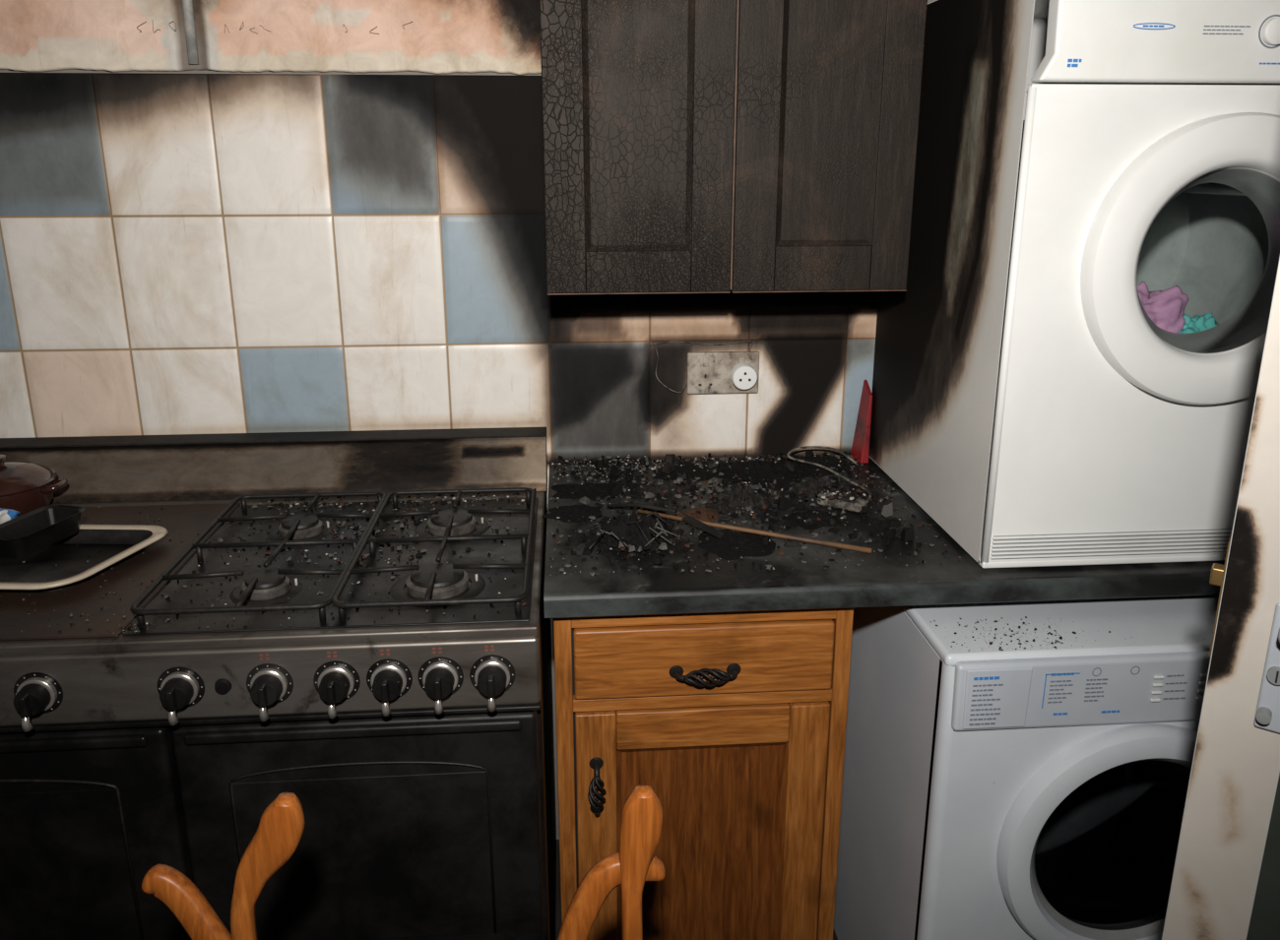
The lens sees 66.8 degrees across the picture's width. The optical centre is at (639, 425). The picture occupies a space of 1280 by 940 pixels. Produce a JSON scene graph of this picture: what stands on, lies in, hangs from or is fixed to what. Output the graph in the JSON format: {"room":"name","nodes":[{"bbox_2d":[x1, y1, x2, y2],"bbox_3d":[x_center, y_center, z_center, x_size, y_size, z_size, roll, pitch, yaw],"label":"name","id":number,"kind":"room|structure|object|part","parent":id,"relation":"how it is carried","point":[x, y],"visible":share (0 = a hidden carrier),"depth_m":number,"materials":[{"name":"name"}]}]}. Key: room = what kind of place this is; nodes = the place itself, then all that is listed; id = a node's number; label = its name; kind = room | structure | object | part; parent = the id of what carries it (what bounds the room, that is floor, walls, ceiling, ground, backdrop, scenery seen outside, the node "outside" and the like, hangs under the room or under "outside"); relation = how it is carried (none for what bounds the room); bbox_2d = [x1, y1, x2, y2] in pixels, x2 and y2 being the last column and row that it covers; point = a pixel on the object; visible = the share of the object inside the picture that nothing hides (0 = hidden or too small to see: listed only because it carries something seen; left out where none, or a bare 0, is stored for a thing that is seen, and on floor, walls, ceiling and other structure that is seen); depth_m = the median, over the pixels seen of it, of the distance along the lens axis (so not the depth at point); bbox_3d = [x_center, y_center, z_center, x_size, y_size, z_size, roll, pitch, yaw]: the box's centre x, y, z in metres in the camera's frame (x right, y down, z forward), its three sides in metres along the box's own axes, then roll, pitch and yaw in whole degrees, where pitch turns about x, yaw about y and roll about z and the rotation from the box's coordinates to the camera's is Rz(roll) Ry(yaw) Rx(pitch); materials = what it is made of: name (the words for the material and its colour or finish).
{"room":"fire-damaged room","nodes":[
{"label":"fire-damaged room","id":0,"kind":"room"},
{"bbox_2d":[0,0,934,839],"bbox_3d":[-0.498,-0.214,1.947,3.370,2.400,0.115,-1,15,-4],"label":"wall","id":1,"kind":"structure","parent":0,"point":[928,1],"depth_m":1.77,"materials":[{"name":"paint"}]},
{"bbox_2d":[0,0,541,75],"bbox_3d":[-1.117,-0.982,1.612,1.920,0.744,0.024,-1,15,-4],"label":"range hood","id":2,"kind":"object","parent":1,"relation":"attached to","point":[433,36],"visible":0.97,"depth_m":1.73,"materials":[{"name":"beige metal"}]},
{"bbox_2d":[0,72,878,497],"bbox_3d":[-0.447,-0.158,1.902,3.064,1.000,0.001,-1,15,-4],"label":"tile backsplash","id":3,"kind":"structure","parent":1,"relation":"attached to","point":[180,253],"depth_m":1.86,"materials":[{"name":"tile"}]},
{"bbox_2d":[649,340,759,394],"bbox_3d":[0.131,-0.114,1.940,0.220,0.109,0.037,-1,15,-4],"label":"double socket","id":4,"kind":"object","parent":3,"relation":"attached to","point":[708,372],"visible":1,"depth_m":1.95,"materials":[{"name":"plastic"}]},
{"bbox_3d":[0.167,-0.107,1.958,0.146,0.086,0.012,-1,15,-4],"label":"plate","id":5,"kind":"part","parent":4,"relation":"part of","materials":[{"name":"plastic"}]},
{"bbox_2d":[539,0,927,294],"bbox_3d":[0.136,-0.610,1.658,0.600,0.724,0.313,-1,15,-4],"label":"upper cabinet","id":6,"kind":"object","parent":1,"relation":"attached to","point":[690,146],"visible":1,"depth_m":1.54,"materials":[{"name":"black wood"}]},
{"bbox_3d":[-0.003,-0.568,1.501,0.172,0.587,0.006,-1,15,-4],"label":"door panel","id":7,"kind":"part","parent":6,"relation":"part of","materials":[{"name":"black wood"}]},
{"bbox_3d":[-0.003,-0.253,1.593,0.172,0.068,0.020,-1,15,-4],"label":"door rail","id":8,"kind":"part","parent":6,"relation":"part of","materials":[{"name":"black wood"}]},
{"bbox_3d":[0.302,-0.263,1.615,0.161,0.074,0.020,-1,15,-4],"label":"door rail","id":9,"kind":"part","parent":6,"relation":"part of","materials":[{"name":"black wood"}]},
{"bbox_3d":[0.302,-0.574,1.524,0.161,0.575,0.006,-1,15,-4],"label":"door panel","id":10,"kind":"part","parent":6,"relation":"part of","materials":[{"name":"black wood"}]},
{"bbox_2d":[555,839,837,939],"bbox_3d":[0.186,1.443,0.635,4.470,0.100,3.620,-1,15,-4],"label":"floor","id":11,"kind":"structure","parent":0,"point":[557,874],"depth_m":2.05,"materials":[{"name":"plastic"}]},
{"bbox_2d":[0,427,556,939],"bbox_3d":[-0.708,0.590,1.675,1.103,0.994,0.734,-1,15,-4],"label":"range cooker","id":12,"kind":"object","parent":11,"relation":"on","point":[353,625],"visible":0.95,"depth_m":1.35,"materials":[{"name":"black metal"}]},
{"bbox_3d":[-0.782,0.353,1.249,0.039,0.039,0.023,-1,15,-4],"label":"knob","id":13,"kind":"part","parent":12,"relation":"part of","materials":[{"name":"black plastic"}]},
{"bbox_2d":[0,454,67,516],"bbox_3d":[-1.115,0.103,1.696,0.170,0.104,0.174,13,20,40],"label":"pot","id":14,"kind":"object","parent":12,"relation":"on","point":[26,487],"visible":0.92,"depth_m":1.67,"materials":[{"name":"brown ceramic"}]},
{"bbox_3d":[-1.115,0.074,1.688,0.160,0.045,0.160,-1,15,-4],"label":"lid","id":15,"kind":"part","parent":14,"relation":"part of","materials":[{"name":"brown ceramic"}]},
{"bbox_3d":[-1.115,0.124,1.702,0.170,0.060,0.170,-1,15,-4],"label":"pot","id":16,"kind":"part","parent":14,"relation":"part of","materials":[{"name":"brown ceramic"}]},
{"bbox_3d":[-0.931,0.613,1.326,0.457,0.294,0.004,-1,15,-4],"label":"window trim","id":17,"kind":"part","parent":12,"relation":"part of","materials":[{"name":"metal"}]},
{"bbox_2d":[0,524,168,591],"bbox_3d":[-0.974,0.203,1.482,0.424,0.022,0.242,0,15,2],"label":"tray","id":18,"kind":"object","parent":12,"relation":"on","point":[116,544],"visible":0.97,"depth_m":1.51,"materials":[{"name":"beige metal"}]},
{"bbox_2d":[0,505,84,559],"bbox_3d":[-0.939,0.165,1.509,0.080,0.036,0.145,4,16,13],"label":"tin","id":19,"kind":"object","parent":18,"relation":"on","point":[21,537],"visible":1,"depth_m":1.51,"materials":[{"name":"metal"}]},
{"bbox_2d":[0,508,20,523],"bbox_3d":[-1.029,0.157,1.504,0.073,0.058,0.111,2,15,6],"label":"packet","id":20,"kind":"object","parent":19,"relation":"in","point":[6,515],"visible":0.59,"depth_m":1.53,"materials":[{"name":"white plastic"}]},
{"bbox_3d":[-0.603,0.349,1.262,0.039,0.039,0.023,-1,15,-4],"label":"knob","id":21,"kind":"part","parent":12,"relation":"part of","materials":[{"name":"black plastic"}]},
{"bbox_3d":[-0.562,0.183,1.505,0.264,0.008,0.463,-1,15,-4],"label":"pan support frame","id":22,"kind":"part","parent":12,"relation":"part of","materials":[{"name":"metal"}]},
{"bbox_3d":[-0.538,0.236,1.399,0.099,0.004,0.099,-1,15,-4],"label":"burner dish","id":23,"kind":"part","parent":12,"relation":"part of","materials":[{"name":"metal"}]},
{"bbox_3d":[-0.489,0.347,1.271,0.039,0.039,0.023,-1,15,-4],"label":"knob","id":24,"kind":"part","parent":12,"relation":"part of","materials":[{"name":"black plastic"}]},
{"bbox_2d":[0,710,544,939],"bbox_3d":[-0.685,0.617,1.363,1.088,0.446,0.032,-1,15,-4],"label":"oven","id":25,"kind":"object","parent":12,"relation":"in","point":[419,825],"depth_m":1.34,"materials":[{"name":"black metal"}]},
{"bbox_2d":[0,491,545,660],"bbox_3d":[-0.707,0.219,1.537,1.100,0.035,0.580,-1,15,-4],"label":"cooktop","id":26,"kind":"object","parent":12,"relation":"in","point":[91,619],"depth_m":1.39,"materials":[{"name":"metal"}]},
{"bbox_3d":[-0.734,0.023,1.868,1.103,0.004,0.060,-1,15,-4],"label":"upstand trim","id":27,"kind":"part","parent":12,"relation":"part of","materials":[{"name":"metal"}]},
{"bbox_3d":[-0.565,0.176,1.620,0.105,0.004,0.105,-1,15,-4],"label":"burner dish","id":28,"kind":"part","parent":12,"relation":"part of","materials":[{"name":"metal"}]},
{"bbox_3d":[-0.403,0.345,1.277,0.039,0.039,0.023,-1,15,-4],"label":"knob","id":29,"kind":"part","parent":12,"relation":"part of","materials":[{"name":"black plastic"}]},
{"bbox_3d":[-0.384,0.602,1.367,0.351,0.294,0.004,-1,15,-4],"label":"window trim","id":30,"kind":"part","parent":12,"relation":"part of","materials":[{"name":"glass"}]},
{"bbox_3d":[-0.334,0.344,1.282,0.039,0.039,0.023,-1,15,-4],"label":"knob","id":31,"kind":"part","parent":12,"relation":"part of","materials":[{"name":"black plastic"}]},
{"bbox_3d":[-0.301,0.178,1.524,0.264,0.008,0.463,-1,15,-4],"label":"pan support frame","id":32,"kind":"part","parent":12,"relation":"part of","materials":[{"name":"metal"}]},
{"bbox_3d":[-0.294,0.233,1.413,0.136,0.004,0.136,-1,15,-4],"label":"burner dish","id":33,"kind":"part","parent":12,"relation":"part of","materials":[{"name":"metal"}]},
{"bbox_3d":[-0.266,0.342,1.287,0.039,0.039,0.023,-1,15,-4],"label":"knob","id":34,"kind":"part","parent":12,"relation":"part of","materials":[{"name":"black plastic"}]},
{"bbox_3d":[-0.317,0.171,1.638,0.124,0.004,0.124,-1,15,-4],"label":"burner dish","id":35,"kind":"part","parent":12,"relation":"part of","materials":[{"name":"metal"}]},
{"bbox_3d":[-0.197,0.341,1.292,0.039,0.039,0.023,-1,15,-4],"label":"knob","id":36,"kind":"part","parent":12,"relation":"part of","materials":[{"name":"black plastic"}]},
{"bbox_2d":[141,784,665,939],"bbox_3d":[-0.194,0.848,0.820,0.514,0.949,0.470,-1,15,-4],"label":"wooden dining chair","id":37,"kind":"object","parent":11,"relation":"on","point":[279,833],"visible":1,"depth_m":0.91,"materials":[{"name":"brown wood"}]},
{"bbox_3d":[-0.343,0.800,0.993,0.074,0.949,0.051,-1,15,-4],"label":"post","id":38,"kind":"part","parent":37,"relation":"part of","materials":[{"name":"brown wood"}]},
{"bbox_3d":[-0.221,0.523,0.942,0.492,0.220,0.047,-1,15,-3],"label":"crest rail","id":39,"kind":"part","parent":37,"relation":"part of","materials":[{"name":"brown wood"}]},
{"bbox_3d":[0.002,0.798,1.020,0.043,0.938,0.051,-1,15,-4],"label":"post","id":40,"kind":"part","parent":37,"relation":"part of","materials":[{"name":"brown wood"}]},
{"bbox_2d":[553,607,853,939],"bbox_3d":[0.076,0.614,1.818,0.450,0.871,0.630,-1,15,-4],"label":"base cabinet","id":41,"kind":"object","parent":11,"relation":"on","point":[736,722],"visible":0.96,"depth_m":1.51,"materials":[{"name":"wood"}]},
{"bbox_3d":[-0.115,0.640,1.534,0.026,0.771,0.020,-1,15,-4],"label":"frame","id":42,"kind":"part","parent":41,"relation":"part of","materials":[{"name":"brown wood"}]},
{"bbox_3d":[-0.066,0.524,1.480,0.009,0.017,0.025,-1,15,-4],"label":"handle","id":43,"kind":"part","parent":41,"relation":"part of","materials":[{"name":"metal"}]},
{"bbox_3d":[0.057,0.372,1.446,0.013,0.009,0.028,-9,18,-29],"label":"handle","id":44,"kind":"part","parent":41,"relation":"part of","materials":[{"name":"metal"}]},
{"bbox_3d":[0.097,0.417,1.490,0.398,0.020,0.020,-1,15,-4],"label":"frame","id":45,"kind":"part","parent":41,"relation":"part of","materials":[{"name":"brown wood"}]},
{"bbox_3d":[0.097,0.709,1.561,0.268,0.446,0.007,-1,15,-4],"label":"door panel","id":46,"kind":"part","parent":41,"relation":"part of","materials":[{"name":"brown wood"}]},
{"bbox_3d":[0.097,0.462,1.498,0.268,0.064,0.020,-1,15,-4],"label":"door rail","id":47,"kind":"part","parent":41,"relation":"part of","materials":[{"name":"brown wood"}]},
{"bbox_3d":[0.097,0.278,1.451,0.398,0.029,0.020,-1,15,-4],"label":"frame","id":48,"kind":"part","parent":41,"relation":"part of","materials":[{"name":"brown wood"}]},
{"bbox_3d":[0.097,0.351,1.465,0.392,0.114,0.020,-1,15,-4],"label":"drawer","id":49,"kind":"part","parent":41,"relation":"part of","materials":[{"name":"brown wood"}]},
{"bbox_3d":[0.140,0.370,1.452,0.013,0.009,0.028,6,16,21],"label":"handle","id":50,"kind":"part","parent":41,"relation":"part of","materials":[{"name":"metal"}]},
{"bbox_3d":[0.308,0.631,1.565,0.026,0.771,0.020,-1,15,-4],"label":"frame","id":51,"kind":"part","parent":41,"relation":"part of","materials":[{"name":"brown wood"}]},
{"bbox_2d":[543,455,1225,618],"bbox_3d":[0.474,0.164,1.733,1.274,0.038,0.626,-1,15,-4],"label":"countertop","id":52,"kind":"structure","parent":41,"relation":"on","point":[622,592],"depth_m":1.46,"materials":[{"name":"laminate"}]},
{"bbox_2d":[541,446,961,576],"bbox_3d":[0.155,0.116,1.727,0.658,0.058,0.571,-1,15,-4],"label":"debris","id":53,"kind":"object","parent":52,"relation":"on","point":[628,534],"visible":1,"depth_m":1.71,"materials":[{"name":"black wood"}]},
{"bbox_3d":[0.002,0.142,1.665,0.140,0.025,0.010,10,18,32],"label":"burnt spatula handle","id":54,"kind":"part","parent":53,"relation":"part of","materials":[{"name":"black wood"}]},
{"bbox_3d":[0.097,0.163,1.595,0.089,0.024,0.024,9,18,30],"label":"burnt spatula blade","id":55,"kind":"part","parent":53,"relation":"part of","materials":[{"name":"black wood"}]},
{"bbox_2d":[850,380,872,463],"bbox_3d":[0.453,-0.008,1.978,0.027,0.164,0.050,-1,15,-4],"label":"chopping board","id":56,"kind":"object","parent":52,"relation":"on","point":[861,443],"visible":1,"depth_m":1.97,"materials":[{"name":"plastic"}]},
{"bbox_2d":[868,0,1279,568],"bbox_3d":[0.790,-0.272,1.624,0.596,0.860,0.603,-1,15,-4],"label":"dryer","id":57,"kind":"object","parent":52,"relation":"on","point":[1066,367],"visible":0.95,"depth_m":1.41,"materials":[{"name":"white metal"}]},
{"bbox_2d":[990,528,1232,559],"bbox_3d":[0.810,0.175,1.473,0.575,0.038,0.015,-1,15,-4],"label":"grille","id":58,"kind":"object","parent":57,"relation":"attached to","point":[1005,544],"depth_m":1.46,"materials":[{"name":"white plastic"}]},
{"bbox_3d":[0.810,-0.126,1.388,0.587,0.680,0.001,-1,15,-4],"label":"panel","id":59,"kind":"part","parent":57,"relation":"part of","materials":[{"name":"white metal"}]},
{"bbox_2d":[833,594,1219,939],"bbox_3d":[0.697,0.641,1.748,0.597,0.854,0.655,-1,15,-4],"label":"washing machine","id":60,"kind":"object","parent":11,"relation":"on","point":[1014,770],"visible":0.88,"depth_m":1.44,"materials":[{"name":"metal"}]},
{"bbox_3d":[0.492,0.376,1.341,0.093,0.091,0.005,-1,15,-4],"label":"drawer","id":61,"kind":"part","parent":60,"relation":"part of","materials":[{"name":"grey plastic"}]},
{"bbox_3d":[0.696,0.238,1.656,0.597,0.020,0.618,-1,15,-4],"label":"plate","id":62,"kind":"part","parent":60,"relation":"part of","materials":[{"name":"metal"}]},
{"bbox_3d":[0.720,0.729,1.467,0.563,0.635,0.001,-1,15,-4],"label":"panel","id":63,"kind":"part","parent":60,"relation":"part of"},
{"bbox_2d":[1161,256,1279,939],"bbox_3d":[0.826,0.313,0.763,0.672,1.990,0.084,11,19,34],"label":"door","id":64,"kind":"structure","parent":11,"relation":"on","point":[1236,767],"depth_m":0.94,"materials":[{"name":"gloss paint"},{"name":"brass"},{"name":"steel"}]},
{"bbox_2d":[1209,563,1224,586],"bbox_3d":[0.559,0.144,0.939,0.019,0.018,0.019,-1,15,-4],"label":"latch bolt","id":65,"kind":"object","parent":64,"relation":"attached to","point":[1216,575],"depth_m":0.93,"materials":[{"name":"gold metal"}]},
{"bbox_2d":[1209,534,1231,656],"bbox_3d":[0.565,0.165,0.943,0.002,0.120,0.028,11,19,34],"label":"latch plate","id":66,"kind":"object","parent":64,"relation":"attached to","point":[1231,535],"visible":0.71,"depth_m":0.93,"materials":[{"name":"metal"}]},
{"bbox_3d":[0.595,0.262,0.948,0.072,1.990,0.039,11,19,34],"label":"latch stile","id":67,"kind":"part","parent":64,"relation":"part of","materials":[{"name":"white paint"}]},
{"bbox_2d":[1246,775,1279,939],"bbox_3d":[0.868,0.261,0.745,0.601,1.680,0.008,11,19,34],"label":"glazing","id":68,"kind":"object","parent":64,"relation":"attached to","point":[1264,925],"visible":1,"depth_m":0.97,"materials":[{"name":"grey glass"}]},
{"bbox_2d":[1253,602,1279,733],"bbox_3d":[0.594,0.228,0.901,0.026,0.130,0.019,11,19,34],"label":"plate","id":69,"kind":"object","parent":64,"relation":"attached to","point":[1269,693],"depth_m":0.91,"materials":[{"name":"grey metal"}]},
{"bbox_3d":[0.588,0.273,0.915,0.012,0.012,0.013,11,19,34],"label":"turn button","id":70,"kind":"part","parent":69,"relation":"part of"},
{"bbox_2d":[1266,666,1279,685],"bbox_3d":[0.593,0.233,0.904,0.016,0.016,0.006,11,19,34],"label":"cylinder","id":71,"kind":"object","parent":69,"relation":"attached to","point":[1271,672],"visible":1,"depth_m":0.90,"materials":[{"name":"grey metal"}]}
]}

